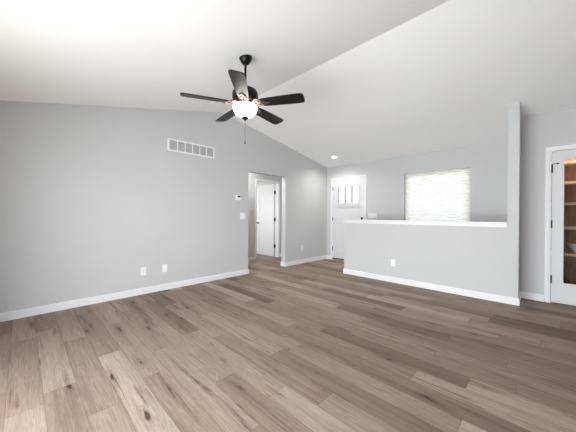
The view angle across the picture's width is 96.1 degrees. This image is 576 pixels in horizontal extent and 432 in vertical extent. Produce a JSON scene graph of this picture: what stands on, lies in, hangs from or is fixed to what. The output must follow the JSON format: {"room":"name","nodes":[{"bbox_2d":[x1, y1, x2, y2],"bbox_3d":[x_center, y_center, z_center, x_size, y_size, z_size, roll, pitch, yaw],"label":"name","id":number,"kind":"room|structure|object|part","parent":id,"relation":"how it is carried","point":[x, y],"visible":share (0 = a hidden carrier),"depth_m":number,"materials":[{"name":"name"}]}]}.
{"room":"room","nodes":[
{"label":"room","id":0,"kind":"room"},
{"bbox_2d":[0,100,326,312],"bbox_3d":[-1.238,-0.367,4.700,0.118,3.001,6.690,1,0,44],"label":"wall","id":1,"kind":"structure","parent":0,"point":[91,196],"depth_m":3.60,"materials":[{"name":"paint"}]},
{"bbox_2d":[140,267,145,275],"bbox_3d":[-2.092,0.800,3.744,0.010,0.118,0.074,1,0,44],"label":"wall outlet","id":2,"kind":"object","parent":1,"relation":"attached to","point":[142,269],"visible":1,"depth_m":3.74,"materials":[{"name":"white plastic"}]},
{"bbox_2d":[0,254,325,321],"bbox_3d":[-1.589,1.084,5.009,1.059,0.092,6.450,1,0,44],"label":"baseboard","id":3,"kind":"structure","parent":1,"relation":"attached to","point":[11,315],"depth_m":3.54,"materials":[{"name":"white paint"}]},
{"bbox_2d":[162,264,166,271],"bbox_3d":[-1.885,0.798,3.958,0.008,0.118,0.074,1,0,44],"label":"wall jack","id":4,"kind":"object","parent":1,"relation":"attached to","point":[164,266],"visible":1,"depth_m":3.95,"materials":[{"name":"white plastic"}]},
{"bbox_2d":[167,138,214,158],"bbox_3d":[-1.571,-1.104,4.261,0.008,0.193,0.800,1,0,44],"label":"air vent","id":5,"kind":"object","parent":1,"relation":"in","point":[174,145],"visible":1,"depth_m":4.23,"materials":[{"name":"white plastic"}]},
{"bbox_2d":[240,213,244,218],"bbox_3d":[-0.870,0.000,4.988,0.012,0.118,0.120,1,0,44],"label":"light switch","id":6,"kind":"object","parent":1,"relation":"attached to","point":[242,215],"visible":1,"depth_m":4.98,"materials":[{"name":"white plastic"}]},
{"bbox_2d":[257,182,271,185],"bbox_3d":[-1.882,-0.100,8.084,3.640,2.440,2.740,1,0,44],"label":"wall","id":7,"kind":"structure","parent":0,"point":[258,183],"depth_m":8.92,"materials":[{"name":"paint"}]},
{"bbox_2d":[248,172,281,257],"bbox_3d":[-1.268,-0.091,6.167,0.115,2.440,3.450,1,0,44],"label":"wall","id":8,"kind":"structure","parent":0,"point":[251,208],"depth_m":6.49,"materials":[{"name":"paint"}]},
{"bbox_2d":[0,254,575,431],"bbox_3d":[0.209,1.147,3.285,13.350,0.001,6.690,1,0,44],"label":"floor","id":9,"kind":"structure","parent":0,"point":[314,346],"depth_m":2.06,"materials":[{"name":"brown wood"}]},
{"bbox_2d":[0,0,575,167],"bbox_3d":[1.895,-1.494,1.693,8.788,0.929,6.750,1,0,44],"label":"ceiling","id":10,"kind":"structure","parent":0,"point":[377,79],"depth_m":2.67,"materials":[{"name":"paint"}]},
{"bbox_2d":[180,54,304,143],"bbox_3d":[-0.447,-1.191,2.696,1.181,0.909,1.192,1,0,44],"label":"ceiling fan","id":11,"kind":"object","parent":10,"relation":"hanging from","point":[245,97],"visible":1,"depth_m":2.57,"materials":[{"name":"brown metal"}]},
{"bbox_3d":[-0.806,-1.150,2.525,0.453,0.009,0.138,0,12,-21],"label":"blade","id":12,"kind":"part","parent":11,"relation":"part of","materials":[{"name":"brown wood"}]},
{"bbox_3d":[-0.684,-1.150,2.969,0.138,0.009,0.453,-15,9,-38],"label":"blade","id":13,"kind":"part","parent":11,"relation":"part of","materials":[{"name":"black wood"}]},
{"bbox_3d":[-0.422,-1.147,2.272,0.138,0.009,0.453,12,0,-3],"label":"blade","id":14,"kind":"part","parent":11,"relation":"part of","materials":[{"name":"brown wood"}]},
{"bbox_3d":[-0.440,-1.073,2.663,0.247,0.122,0.247,1,0,44],"label":"lamp shade","id":15,"kind":"part","parent":11,"relation":"part of","materials":[{"name":"white glass"}]},
{"bbox_3d":[-0.225,-1.147,2.990,0.138,0.009,0.453,-14,-8,33],"label":"blade","id":16,"kind":"part","parent":11,"relation":"part of","materials":[{"name":"brown wood"}]},
{"bbox_3d":[-0.062,-1.145,2.560,0.453,0.009,0.138,1,-12,15],"label":"blade","id":17,"kind":"part","parent":11,"relation":"part of","materials":[{"name":"brown wood"}]},
{"bbox_2d":[326,141,507,255],"bbox_3d":[4.150,-0.049,4.021,8.788,2.440,0.140,1,0,44],"label":"wall","id":18,"kind":"structure","parent":0,"point":[488,163],"depth_m":5.11,"materials":[{"name":"paint"}]},
{"bbox_2d":[330,175,366,260],"bbox_3d":[1.524,0.084,6.530,1.014,2.125,0.191,1,0,44],"label":"door","id":19,"kind":"structure","parent":18,"relation":"in","point":[339,211],"depth_m":6.62,"materials":[{"name":"white paint"}]},
{"bbox_2d":[368,213,376,217],"bbox_3d":[1.972,-0.011,6.037,0.198,0.094,0.012,1,0,44],"label":"light switch","id":20,"kind":"object","parent":18,"relation":"attached to","point":[370,215],"visible":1,"depth_m":6.03,"materials":[{"name":"white plastic"}]},
{"bbox_2d":[405,168,469,220],"bbox_3d":[2.945,-0.293,5.184,1.151,1.197,0.029,1,0,44],"label":"window shade","id":21,"kind":"object","parent":18,"relation":"attached to","point":[444,195],"visible":0.84,"depth_m":5.14,"materials":[{"name":"white fabric"}]},
{"bbox_2d":[344,223,506,295],"bbox_3d":[2.063,0.646,4.365,2.498,1.020,0.116,1,0,44],"label":"wall","id":22,"kind":"structure","parent":0,"point":[472,258],"depth_m":4.06,"materials":[{"name":"paint"}]},
{"bbox_2d":[342,219,506,226],"bbox_3d":[2.056,0.110,4.374,2.528,0.068,0.172,1,0,44],"label":"trim","id":23,"kind":"structure","parent":22,"relation":"attached to","point":[405,222],"depth_m":4.05,"materials":[{"name":"white paint"}]},
{"bbox_2d":[343,269,543,305],"bbox_3d":[3.873,1.127,2.830,7.267,0.092,0.476,1,0,44],"label":"baseboard","id":24,"kind":"structure","parent":22,"relation":"attached to","point":[481,295],"depth_m":3.86,"materials":[{"name":"white paint"}]},
{"bbox_2d":[507,102,521,297],"bbox_3d":[3.381,-0.160,3.837,0.116,2.652,1.197,1,0,44],"label":"wall pillar","id":25,"kind":"structure","parent":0,"point":[514,109],"depth_m":3.41,"materials":[{"name":"paint"}]},
{"bbox_2d":[520,107,575,294],"bbox_3d":[5.029,-0.103,2.122,4.639,2.570,0.116,1,0,44],"label":"wall","id":26,"kind":"structure","parent":0,"point":[540,132],"depth_m":3.59,"materials":[{"name":"paint"}]},
{"bbox_2d":[544,144,575,305],"bbox_3d":[3.834,0.123,3.238,0.878,2.097,0.173,1,0,44],"label":"door","id":27,"kind":"structure","parent":26,"relation":"in","point":[555,290],"depth_m":3.46,"materials":[{"name":"white paint"}]},
{"bbox_2d":[551,159,575,284],"bbox_3d":[4.359,-0.017,3.692,1.489,2.380,0.040,1,0,44],"label":"wall","id":28,"kind":"structure","parent":0,"point":[569,263],"depth_m":3.84,"materials":[{"name":"brown wood"}]},
{"bbox_2d":[551,202,575,204],"bbox_3d":[4.239,-0.154,3.567,1.489,0.066,0.308,1,0,44],"label":"shelf","id":29,"kind":"object","parent":28,"relation":"attached to","point":[571,203],"visible":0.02,"depth_m":3.63,"materials":[{"name":"brown wood"}]},
{"bbox_2d":[564,160,575,165],"bbox_3d":[4.242,-0.739,3.565,1.489,0.066,0.308,1,0,44],"label":"shelf","id":30,"kind":"object","parent":28,"relation":"attached to","point":[566,163],"visible":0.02,"depth_m":3.66,"materials":[{"name":"brown wood"}]},
{"bbox_2d":[564,252,575,256],"bbox_3d":[4.234,0.566,3.569,1.489,0.066,0.308,1,0,44],"label":"shelf","id":31,"kind":"object","parent":28,"relation":"attached to","point":[572,254],"visible":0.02,"depth_m":3.66,"materials":[{"name":"brown wood"}]},
{"bbox_2d":[566,243,575,252],"bbox_3d":[4.137,0.463,3.655,0.296,0.138,0.296,1,0,44],"label":"mixing bowl","id":32,"kind":"object","parent":31,"relation":"on","point":[572,246],"visible":1,"depth_m":3.67,"materials":[{"name":"white ceramic"}]},
{"bbox_2d":[564,181,575,184],"bbox_3d":[4.240,-0.454,3.566,1.489,0.066,0.308,1,0,44],"label":"shelf","id":33,"kind":"object","parent":28,"relation":"attached to","point":[565,182],"visible":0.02,"depth_m":3.64,"materials":[{"name":"brown wood"}]},
{"bbox_2d":[564,226,575,228],"bbox_3d":[4.236,0.186,3.568,1.489,0.066,0.308,1,0,44],"label":"shelf","id":34,"kind":"object","parent":28,"relation":"attached to","point":[565,227],"visible":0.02,"depth_m":3.65,"materials":[{"name":"brown wood"}]},
{"bbox_3d":[-0.930,-0.088,5.768,0.927,2.440,3.550,1,0,44],"label":"wall","id":35,"kind":"structure","parent":0,"visible":0},
{"bbox_2d":[255,178,279,260],"bbox_3d":[-0.838,0.090,7.138,0.883,2.079,0.866,1,0,44],"label":"door","id":36,"kind":"structure","parent":35,"relation":"in","point":[267,197],"depth_m":7.28,"materials":[{"name":"white paint"}]}
]}

